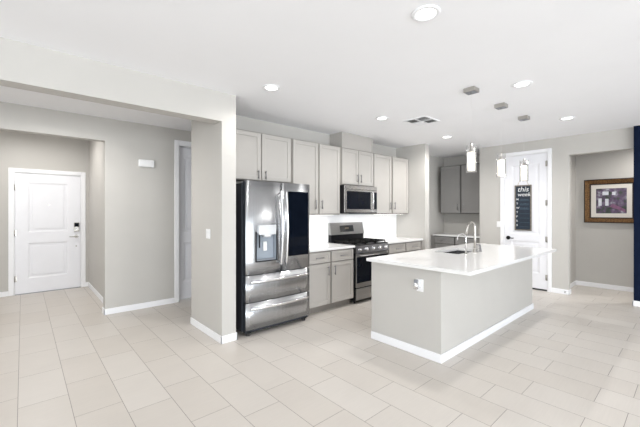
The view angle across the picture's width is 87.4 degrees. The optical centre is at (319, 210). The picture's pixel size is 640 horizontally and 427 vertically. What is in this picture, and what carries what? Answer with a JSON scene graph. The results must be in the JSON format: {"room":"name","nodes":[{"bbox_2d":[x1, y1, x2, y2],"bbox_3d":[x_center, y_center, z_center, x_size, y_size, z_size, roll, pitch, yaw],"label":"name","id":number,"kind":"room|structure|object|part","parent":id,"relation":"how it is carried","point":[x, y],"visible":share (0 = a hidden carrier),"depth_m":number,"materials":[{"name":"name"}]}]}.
{"room":"kitchen","nodes":[
{"label":"kitchen","id":0,"kind":"room"},
{"bbox_2d":[0,130,88,291],"bbox_3d":[-5.199,-0.030,6.029,1.950,3.000,0.120,0,0,-42],"label":"wall","id":1,"kind":"structure","parent":0,"point":[17,149],"depth_m":6.01,"materials":[{"name":"paint"}]},
{"bbox_2d":[8,168,85,295],"bbox_3d":[-4.992,0.360,6.174,1.102,2.220,0.177,0,0,-42],"label":"door","id":2,"kind":"structure","parent":1,"relation":"in","point":[47,208],"depth_m":6.12,"materials":[{"name":"white paint"}]},
{"bbox_2d":[0,102,190,308],"bbox_3d":[-4.108,-0.030,3.874,9.400,3.000,0.131,0,0,-42],"label":"wall","id":3,"kind":"structure","parent":0,"point":[138,202],"depth_m":4.95,"materials":[{"name":"paint"}]},
{"bbox_2d":[0,282,236,343],"bbox_3d":[-3.373,1.427,4.615,2.584,0.085,4.419,0,0,-42],"label":"baseboard","id":4,"kind":"structure","parent":3,"relation":"attached to","point":[114,310],"depth_m":4.83,"materials":[{"name":"white paint"}]},
{"bbox_2d":[138,159,153,167],"bbox_3d":[-2.626,-0.720,5.070,0.220,0.110,0.048,0,0,-42],"label":"door chime","id":5,"kind":"object","parent":3,"relation":"attached to","point":[141,162],"visible":1,"depth_m":5.05,"materials":[{"name":"white plastic"}]},
{"bbox_2d":[141,161,151,165],"bbox_3d":[-2.612,-0.720,5.053,0.154,0.064,0.004,0,0,-42],"label":"grille","id":6,"kind":"object","parent":5,"relation":"attached to","point":[143,163],"depth_m":5.05,"materials":[{"name":"white plastic"}]},
{"bbox_2d":[174,140,190,302],"bbox_3d":[-2.029,0.165,5.709,0.914,2.610,0.147,0,0,-42],"label":"door","id":7,"kind":"structure","parent":3,"relation":"in","point":[182,149],"depth_m":5.54,"materials":[{"name":"white paint"}]},
{"bbox_3d":[-2.061,0.210,5.745,0.746,2.480,0.035,0,0,-42],"label":"panel","id":8,"kind":"part","parent":7,"relation":"part of","materials":[{"name":"white paint"}]},
{"bbox_2d":[89,140,102,296],"bbox_3d":[-3.741,-0.030,5.765,0.121,3.000,2.210,0,0,-42],"label":"wall","id":9,"kind":"structure","parent":0,"point":[95,147],"depth_m":5.87,"materials":[{"name":"paint"}]},
{"bbox_2d":[0,37,221,123],"bbox_3d":[-3.706,-1.155,1.500,6.849,0.320,0.175,0,0,-42],"label":"beam","id":10,"kind":"structure","parent":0,"point":[24,66],"depth_m":2.96,"materials":[{"name":"paint"}]},
{"bbox_2d":[191,92,235,335],"bbox_3d":[-1.321,0.077,4.100,0.171,2.785,0.895,0,0,-42],"label":"wall","id":11,"kind":"structure","parent":0,"point":[213,146],"depth_m":3.83,"materials":[{"name":"paint"}]},
{"bbox_2d":[206,229,209,238],"bbox_3d":[-1.328,0.270,3.969,0.014,0.115,0.115,0,0,-42],"label":"light switch","id":12,"kind":"object","parent":11,"relation":"attached to","point":[207,230],"visible":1,"depth_m":3.96,"materials":[{"name":"white plastic"}]},
{"bbox_2d":[0,0,639,157],"bbox_3d":[0.703,-1.472,1.694,13.900,0.315,14.800,0,0,-42],"label":"ceiling","id":13,"kind":"structure","parent":0,"point":[337,66],"depth_m":2.83,"materials":[{"name":"paint"}]},
{"bbox_2d":[263,84,279,90],"bbox_3d":[-0.516,-1.310,3.565,0.190,0.010,0.190,0,0,-42],"label":"recessed light","id":14,"kind":"object","parent":13,"relation":"in","point":[269,87],"visible":1,"depth_m":3.55,"materials":[{"name":"white paint"}]},
{"bbox_2d":[375,116,388,119],"bbox_3d":[0.877,-1.310,4.740,0.190,0.010,0.190,0,0,-42],"label":"recessed light","id":15,"kind":"object","parent":13,"relation":"in","point":[379,117],"visible":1,"depth_m":4.73,"materials":[{"name":"white paint"}]},
{"bbox_2d":[403,115,439,125],"bbox_3d":[1.480,-1.308,4.878,0.400,0.014,0.370,0,0,-42],"label":"ceiling vent","id":16,"kind":"object","parent":13,"relation":"in","point":[422,120],"visible":1,"depth_m":4.86,"materials":[{"name":"white metal"}]},
{"bbox_2d":[411,5,440,21],"bbox_3d":[0.705,-1.310,2.228,0.190,0.010,0.190,0,0,-42],"label":"recessed light","id":17,"kind":"object","parent":13,"relation":"in","point":[425,13],"visible":1,"depth_m":2.22,"materials":[{"name":"white paint"}]},
{"bbox_2d":[463,86,478,170],"bbox_3d":[1.623,-0.865,3.594,0.120,0.899,0.120,0,0,-42],"label":"pendant lamp","id":18,"kind":"object","parent":13,"relation":"hanging from","point":[471,90],"visible":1,"depth_m":3.56,"materials":[{"name":"white glass"}]},
{"bbox_2d":[467,152,474,170],"bbox_3d":[1.623,-0.529,3.594,0.080,0.198,0.080,0,0,-42],"label":"diffuser","id":19,"kind":"object","parent":18,"relation":"attached to","point":[470,155],"depth_m":3.56,"materials":[{"name":"white glass"}]},
{"bbox_3d":[1.623,-1.268,3.594,0.104,0.002,0.104,0,0,-42],"label":"mounting plate","id":20,"kind":"part","parent":18,"relation":"part of","materials":[{"name":"grey plastic"}]},
{"bbox_2d":[494,102,507,177],"bbox_3d":[2.232,-0.865,4.128,0.120,0.899,0.120,0,0,-42],"label":"pendant lamp","id":21,"kind":"object","parent":13,"relation":"hanging from","point":[501,162],"visible":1,"depth_m":4.10,"materials":[{"name":"white glass"}]},
{"bbox_2d":[497,160,504,175],"bbox_3d":[2.232,-0.529,4.128,0.080,0.198,0.080,0,0,-42],"label":"diffuser","id":22,"kind":"object","parent":21,"relation":"attached to","point":[500,163],"depth_m":4.10,"materials":[{"name":"white glass"}]},
{"bbox_2d":[511,80,532,87],"bbox_3d":[2.090,-1.310,3.467,0.190,0.010,0.190,0,0,-42],"label":"recessed light","id":23,"kind":"object","parent":13,"relation":"in","point":[520,84],"visible":1,"depth_m":3.46,"materials":[{"name":"white paint"}]},
{"bbox_2d":[518,115,529,181],"bbox_3d":[2.839,-0.865,4.664,0.120,0.899,0.120,0,0,-42],"label":"pendant lamp","id":24,"kind":"object","parent":13,"relation":"hanging from","point":[525,117],"visible":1,"depth_m":4.64,"materials":[{"name":"white glass"}]},
{"bbox_2d":[521,166,526,179],"bbox_3d":[2.839,-0.529,4.664,0.080,0.198,0.080,0,0,-42],"label":"diffuser","id":25,"kind":"object","parent":24,"relation":"attached to","point":[523,168],"depth_m":4.63,"materials":[{"name":"white glass"}]},
{"bbox_2d":[559,116,574,119],"bbox_3d":[3.495,-1.310,4.739,0.190,0.010,0.190,0,0,-42],"label":"recessed light","id":26,"kind":"object","parent":13,"relation":"in","point":[568,117],"visible":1,"depth_m":4.73,"materials":[{"name":"white paint"}]},
{"bbox_2d":[0,285,639,426],"bbox_3d":[0.703,1.520,1.694,13.900,0.100,14.800,0,0,-42],"label":"floor","id":27,"kind":"structure","parent":0,"point":[572,360],"depth_m":3.09,"materials":[{"name":"tile"}]},
{"bbox_2d":[236,180,308,335],"bbox_3d":[-0.696,0.557,4.405,0.968,1.825,0.767,0,0,-42],"label":"refrigerator","id":28,"kind":"object","parent":27,"relation":"on","point":[272,218],"visible":0.95,"depth_m":4.09,"materials":[{"name":"metal"}]},
{"bbox_3d":[-0.687,0.197,4.061,0.509,1.103,0.075,0,0,-42],"label":"door","id":29,"kind":"part","parent":28,"relation":"part of","materials":[{"name":"metal"}]},
{"bbox_3d":[-0.518,1.236,4.210,0.960,0.312,0.075,0,0,-42],"label":"drawer","id":30,"kind":"part","parent":28,"relation":"part of","materials":[{"name":"metal"}]},
{"bbox_3d":[-0.518,0.914,4.210,0.960,0.312,0.075,0,0,-42],"label":"drawer","id":31,"kind":"part","parent":28,"relation":"part of","materials":[{"name":"metal"}]},
{"bbox_3d":[-0.477,0.210,4.149,0.027,0.924,0.080,0,0,-42],"label":"handle","id":32,"kind":"part","parent":28,"relation":"part of","materials":[{"name":"silver metal"}]},
{"bbox_3d":[-0.419,0.210,4.201,0.027,0.924,0.080,0,0,-42],"label":"handle","id":33,"kind":"part","parent":28,"relation":"part of","materials":[{"name":"silver metal"}]},
{"bbox_3d":[-0.326,0.197,4.381,0.445,1.103,0.075,0,0,-42],"label":"door","id":34,"kind":"part","parent":28,"relation":"part of","materials":[{"name":"metal"}]},
{"bbox_3d":[-0.280,0.163,4.370,0.325,0.825,0.010,0,0,-42],"label":"glass panel","id":35,"kind":"part","parent":28,"relation":"part of","materials":[{"name":"black glass"}]},
{"bbox_2d":[309,248,352,313],"bbox_3d":[-0.020,1.022,5.155,0.955,0.895,0.659,0,0,-42],"label":"base cabinet","id":36,"kind":"object","parent":27,"relation":"on","point":[330,271],"visible":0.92,"depth_m":4.94,"materials":[{"name":"paint"}]},
{"bbox_3d":[-0.019,0.670,4.776,0.432,0.150,0.020,0,0,-42],"label":"drawer","id":37,"kind":"part","parent":36,"relation":"part of","materials":[{"name":"beige paint"}]},
{"bbox_3d":[-0.019,1.058,4.776,0.432,0.595,0.020,0,0,-42],"label":"door","id":38,"kind":"part","parent":36,"relation":"part of","materials":[{"name":"beige paint"}]},
{"bbox_2d":[309,243,354,251],"bbox_3d":[-0.024,0.557,5.166,0.975,0.034,0.638,0,0,-42],"label":"countertop","id":39,"kind":"structure","parent":36,"relation":"on","point":[317,247],"depth_m":5.10,"materials":[{"name":"white stone"}]},
{"bbox_3d":[0.344,0.670,5.098,0.460,0.150,0.020,0,0,-42],"label":"drawer","id":40,"kind":"part","parent":36,"relation":"part of","materials":[{"name":"beige paint"}]},
{"bbox_3d":[0.344,1.058,5.098,0.460,0.595,0.020,0,0,-42],"label":"door","id":41,"kind":"part","parent":36,"relation":"part of","materials":[{"name":"beige paint"}]},
{"bbox_2d":[328,222,389,302],"bbox_3d":[0.685,0.838,5.740,0.834,1.265,0.695,0,0,-42],"label":"range","id":42,"kind":"object","parent":27,"relation":"on","point":[348,233],"visible":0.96,"depth_m":5.50,"materials":[{"name":"silver metal"}]},
{"bbox_2d":[335,241,387,245],"bbox_3d":[0.660,0.546,5.768,0.830,0.016,0.621,0,0,-42],"label":"cooktop","id":43,"kind":"object","parent":42,"relation":"in","point":[369,243],"depth_m":5.55,"materials":[{"name":"black metal"}]},
{"bbox_3d":[0.865,1.323,5.537,0.810,0.175,0.030,0,0,-42],"label":"drawer","id":44,"kind":"part","parent":42,"relation":"part of","materials":[{"name":"metal"}]},
{"bbox_3d":[0.865,0.948,5.537,0.810,0.535,0.030,0,0,-42],"label":"oven door","id":45,"kind":"part","parent":42,"relation":"part of","materials":[{"name":"metal"}]},
{"bbox_3d":[0.869,0.611,5.533,0.830,0.118,0.042,0,0,-42],"label":"control panel","id":46,"kind":"part","parent":42,"relation":"part of","materials":[{"name":"metal"}]},
{"bbox_3d":[0.895,0.708,5.503,0.730,0.023,0.062,0,0,-42],"label":"handle","id":47,"kind":"part","parent":42,"relation":"part of","materials":[{"name":"metal"}]},
{"bbox_2d":[388,241,421,254],"bbox_3d":[1.405,1.022,6.421,1.097,0.895,0.659,0,0,-42],"label":"base cabinet","id":48,"kind":"object","parent":27,"relation":"on","point":[395,248],"visible":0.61,"depth_m":6.16,"materials":[{"name":"paint"}]},
{"bbox_3d":[1.384,0.670,6.021,0.485,0.150,0.020,0,0,-42],"label":"drawer","id":49,"kind":"part","parent":48,"relation":"part of","materials":[{"name":"beige paint"}]},
{"bbox_2d":[376,237,422,243],"bbox_3d":[1.392,0.557,6.423,1.114,0.034,0.638,0,0,-42],"label":"countertop","id":50,"kind":"structure","parent":48,"relation":"on","point":[390,240],"depth_m":6.35,"materials":[{"name":"white stone"}]},
{"bbox_3d":[1.773,0.670,6.367,0.475,0.150,0.020,0,0,-42],"label":"drawer","id":51,"kind":"part","parent":48,"relation":"part of","materials":[{"name":"beige paint"}]},
{"bbox_2d":[431,235,433,248],"bbox_3d":[2.892,1.022,8.115,0.610,0.895,0.093,0,0,-42],"label":"filler panel","id":52,"kind":"object","parent":27,"relation":"on","point":[432,236],"visible":0.14,"depth_m":7.92,"materials":[{"name":"grey paint"}]},
{"bbox_2d":[371,258,533,363],"bbox_3d":[1.893,1.022,4.455,2.731,0.895,0.886,0,0,-42],"label":"kitchen island","id":53,"kind":"object","parent":27,"relation":"on","point":[452,313],"visible":0.74,"depth_m":3.61,"materials":[{"name":"paint"}]},
{"bbox_2d":[417,279,422,291],"bbox_3d":[1.014,0.755,3.401,0.010,0.125,0.078,0,0,-42],"label":"wall outlet","id":54,"kind":"object","parent":53,"relation":"attached to","point":[420,288],"visible":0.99,"depth_m":3.39,"materials":[{"name":"white plastic"}]},
{"bbox_2d":[413,279,419,288],"bbox_3d":[0.974,0.740,3.388,0.066,0.090,0.050,0,0,-42],"label":"plug","id":55,"kind":"object","parent":54,"relation":"attached to","point":[416,283],"visible":1,"depth_m":3.37,"materials":[{"name":"white plastic"}]},
{"bbox_3d":[1.897,1.427,4.450,2.731,0.085,0.874,0,0,-42],"label":"baseboard","id":56,"kind":"part","parent":53,"relation":"part of","materials":[{"name":"white paint"}]},
{"bbox_2d":[366,243,556,275],"bbox_3d":[1.956,0.557,4.315,2.745,0.034,1.193,0,0,-42],"label":"island countertop","id":57,"kind":"structure","parent":53,"relation":"on","point":[492,256],"depth_m":3.84,"materials":[{"name":"white stone"}]},
{"bbox_2d":[444,250,471,253],"bbox_3d":[1.873,0.677,4.548,0.710,0.205,0.375,0,0,-42],"label":"sink","id":58,"kind":"object","parent":57,"relation":"in","point":[456,251],"visible":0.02,"depth_m":4.84,"materials":[{"name":"metal"}]},
{"bbox_2d":[457,233,467,253],"bbox_3d":[1.803,0.412,4.261,0.066,0.257,0.139,0,0,-42],"label":"tap","id":59,"kind":"object","parent":57,"relation":"on","point":[465,250],"visible":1,"depth_m":4.23,"materials":[{"name":"silver metal"}]},
{"bbox_2d":[463,221,477,252],"bbox_3d":[2.002,0.339,4.440,0.109,0.402,0.183,0,0,-42],"label":"kitchen faucet","id":60,"kind":"object","parent":57,"relation":"on","point":[471,222],"visible":1,"depth_m":4.37,"materials":[{"name":"silver metal"}]},
{"bbox_3d":[1.995,0.311,4.411,0.029,0.347,0.117,0,0,-42],"label":"spout","id":61,"kind":"part","parent":60,"relation":"part of","materials":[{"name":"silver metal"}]},
{"bbox_2d":[434,236,479,247],"bbox_3d":[3.252,1.022,7.658,0.684,0.895,1.065,0,0,-42],"label":"base cabinet","id":62,"kind":"object","parent":27,"relation":"on","point":[439,241],"visible":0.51,"depth_m":7.56,"materials":[{"name":"grey paint"}]},
{"bbox_3d":[2.841,0.670,7.674,0.020,0.150,0.465,0,0,-42],"label":"drawer","id":63,"kind":"part","parent":62,"relation":"part of","materials":[{"name":"grey paint"}]},
{"bbox_3d":[2.841,1.058,7.674,0.020,0.595,0.465,0,0,-42],"label":"door","id":64,"kind":"part","parent":62,"relation":"part of","materials":[{"name":"grey paint"}]},
{"bbox_2d":[433,233,479,237],"bbox_3d":[3.252,0.557,7.673,0.663,0.034,1.093,0,0,-42],"label":"countertop","id":65,"kind":"structure","parent":62,"relation":"on","point":[439,234],"depth_m":7.68,"materials":[{"name":"white stone"}]},
{"bbox_3d":[3.197,0.670,7.272,0.020,0.150,0.530,0,0,-42],"label":"drawer","id":66,"kind":"part","parent":62,"relation":"part of","materials":[{"name":"grey paint"}]},
{"bbox_2d":[236,115,443,248],"bbox_3d":[0.809,0.077,6.462,6.150,2.785,0.190,0,0,-42],"label":"wall","id":67,"kind":"structure","parent":0,"point":[436,219],"depth_m":6.67,"materials":[{"name":"paint"}]},
{"bbox_2d":[236,128,291,182],"bbox_3d":[-0.869,-0.730,4.612,1.015,0.650,0.344,0,0,-42],"label":"upper cabinet","id":68,"kind":"object","parent":67,"relation":"attached to","point":[259,156],"visible":0.84,"depth_m":4.52,"materials":[{"name":"paint"}]},
{"bbox_3d":[-0.978,-0.728,4.345,0.477,0.625,0.020,0,0,-42],"label":"door","id":69,"kind":"part","parent":68,"relation":"part of","materials":[{"name":"beige paint"}]},
{"bbox_3d":[-0.606,-0.728,4.676,0.478,0.625,0.020,0,0,-42],"label":"door","id":70,"kind":"part","parent":68,"relation":"part of","materials":[{"name":"beige paint"}]},
{"bbox_2d":[292,138,339,214],"bbox_3d":[-0.122,-0.494,5.276,0.976,1.122,0.344,0,0,-42],"label":"upper cabinet","id":71,"kind":"object","parent":67,"relation":"attached to","point":[317,165],"visible":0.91,"depth_m":5.20,"materials":[{"name":"paint"}]},
{"bbox_3d":[-0.214,-0.500,5.024,0.479,1.080,0.020,0,0,-42],"label":"door","id":72,"kind":"part","parent":71,"relation":"part of","materials":[{"name":"beige paint"}]},
{"bbox_3d":[0.153,-0.500,5.350,0.443,1.080,0.020,0,0,-42],"label":"door","id":73,"kind":"part","parent":71,"relation":"part of","materials":[{"name":"beige paint"}]},
{"bbox_2d":[330,132,372,152],"bbox_3d":[0.564,-1.185,5.917,0.800,0.257,0.296,0,0,-42],"label":"chase","id":74,"kind":"object","parent":67,"relation":"attached to","point":[341,139],"visible":0.87,"depth_m":5.73,"materials":[{"name":"beige paint"}]},
{"bbox_2d":[309,214,395,243],"bbox_3d":[0.501,0.300,6.054,2.937,0.478,0.009,0,0,-42],"label":"backsplash","id":75,"kind":"structure","parent":67,"relation":"attached to","point":[385,225],"depth_m":6.24,"materials":[{"name":"white tile"}]},
{"bbox_2d":[340,147,372,186],"bbox_3d":[0.565,-0.745,5.885,0.851,0.620,0.344,0,0,-42],"label":"upper cabinet","id":76,"kind":"object","parent":67,"relation":"attached to","point":[356,166],"visible":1,"depth_m":5.76,"materials":[{"name":"paint"}]},
{"bbox_3d":[0.510,-0.745,5.667,0.397,0.590,0.020,0,0,-42],"label":"door","id":77,"kind":"part","parent":76,"relation":"part of","materials":[{"name":"beige paint"}]},
{"bbox_2d":[340,185,376,213],"bbox_3d":[0.600,-0.188,5.840,0.839,0.479,0.438,0,0,-42],"label":"microwave","id":78,"kind":"object","parent":76,"relation":"attached to","point":[353,199],"visible":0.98,"depth_m":5.66,"materials":[{"name":"silver metal"}]},
{"bbox_3d":[0.660,-0.168,5.679,0.712,0.385,0.008,0,0,-42],"label":"door","id":79,"kind":"part","parent":78,"relation":"part of","materials":[{"name":"glass"}]},
{"bbox_3d":[0.812,-0.745,5.934,0.390,0.590,0.020,0,0,-42],"label":"door","id":80,"kind":"part","parent":76,"relation":"part of","materials":[{"name":"beige paint"}]},
{"bbox_2d":[370,153,407,214],"bbox_3d":[1.297,-0.494,6.536,1.101,1.122,0.344,0,0,-42],"label":"upper cabinet","id":81,"kind":"object","parent":67,"relation":"attached to","point":[390,173],"visible":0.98,"depth_m":6.40,"materials":[{"name":"paint"}]},
{"bbox_3d":[1.170,-0.500,6.253,0.508,1.080,0.020,0,0,-42],"label":"door","id":82,"kind":"part","parent":81,"relation":"part of","materials":[{"name":"beige paint"}]},
{"bbox_3d":[1.590,-0.500,6.625,0.515,1.080,0.020,0,0,-42],"label":"door","id":83,"kind":"part","parent":81,"relation":"part of","materials":[{"name":"beige paint"}]},
{"bbox_2d":[396,144,428,249],"bbox_3d":[1.877,0.077,6.828,0.146,2.785,0.680,0,0,-42],"label":"wall","id":84,"kind":"structure","parent":0,"point":[414,224],"depth_m":6.67,"materials":[{"name":"paint"}]},
{"bbox_2d":[444,149,633,287],"bbox_3d":[4.695,0.077,6.508,1.096,2.785,4.900,0,0,-42],"label":"wall","id":85,"kind":"structure","parent":0,"point":[603,253],"depth_m":6.46,"materials":[{"name":"paint"}]},
{"bbox_2d":[441,163,479,213],"bbox_3d":[3.339,-0.500,7.779,0.394,1.120,1.000,0,0,-42],"label":"upper cabinet","id":86,"kind":"object","parent":85,"relation":"attached to","point":[460,187],"visible":0.91,"depth_m":7.69,"materials":[{"name":"grey paint"}]},
{"bbox_3d":[3.057,-0.500,7.866,0.020,1.090,0.465,0,0,-42],"label":"door","id":87,"kind":"part","parent":86,"relation":"part of","materials":[{"name":"grey paint"}]},
{"bbox_3d":[3.393,-0.500,7.489,0.020,1.090,0.465,0,0,-42],"label":"door","id":88,"kind":"part","parent":86,"relation":"part of","materials":[{"name":"grey paint"}]},
{"bbox_2d":[552,280,639,306],"bbox_3d":[6.849,1.427,3.827,1.203,0.085,9.430,0,0,-42],"label":"baseboard","id":89,"kind":"structure","parent":85,"relation":"attached to","point":[583,283],"depth_m":6.22,"materials":[{"name":"white paint"}]},
{"bbox_2d":[584,177,633,222],"bbox_3d":[5.450,-0.190,6.276,0.042,0.830,0.800,0,0,-42],"label":"framed picture","id":90,"kind":"object","parent":85,"relation":"attached to","point":[605,200],"visible":0.88,"depth_m":6.30,"materials":[{"name":"brown wood"}]},
{"bbox_2d":[596,188,626,212],"bbox_3d":[5.462,-0.190,6.287,0.006,0.472,0.442,0,0,-42],"label":"print","id":91,"kind":"object","parent":90,"relation":"attached to","point":[608,200],"depth_m":6.28},
{"bbox_2d":[480,127,633,289],"bbox_3d":[4.179,0.077,6.174,0.120,2.785,2.375,0,0,-42],"label":"wall","id":92,"kind":"structure","parent":0,"point":[563,148],"depth_m":6.01,"materials":[{"name":"paint"}]},
{"bbox_2d":[500,148,551,291],"bbox_3d":[3.930,0.165,6.411,0.178,2.610,0.870,0,0,-42],"label":"door","id":93,"kind":"structure","parent":92,"relation":"in","point":[539,165],"depth_m":6.28,"materials":[{"name":"white paint"}]},
{"bbox_2d":[515,180,531,230],"bbox_3d":[3.881,-0.174,6.405,0.016,1.098,0.290,0,0,-42],"label":"chalkboard sign","id":94,"kind":"object","parent":93,"relation":"attached to","point":[523,193],"visible":0.98,"depth_m":6.40,"materials":[{"name":"grey wood"}]},
{"bbox_2d":[634,125,639,300],"bbox_3d":[7.276,0.077,2.619,0.209,2.785,7.055,0,0,-42],"label":"wall","id":95,"kind":"structure","parent":0,"point":[636,128],"depth_m":5.15,"materials":[{"name":"paint"}]}
]}

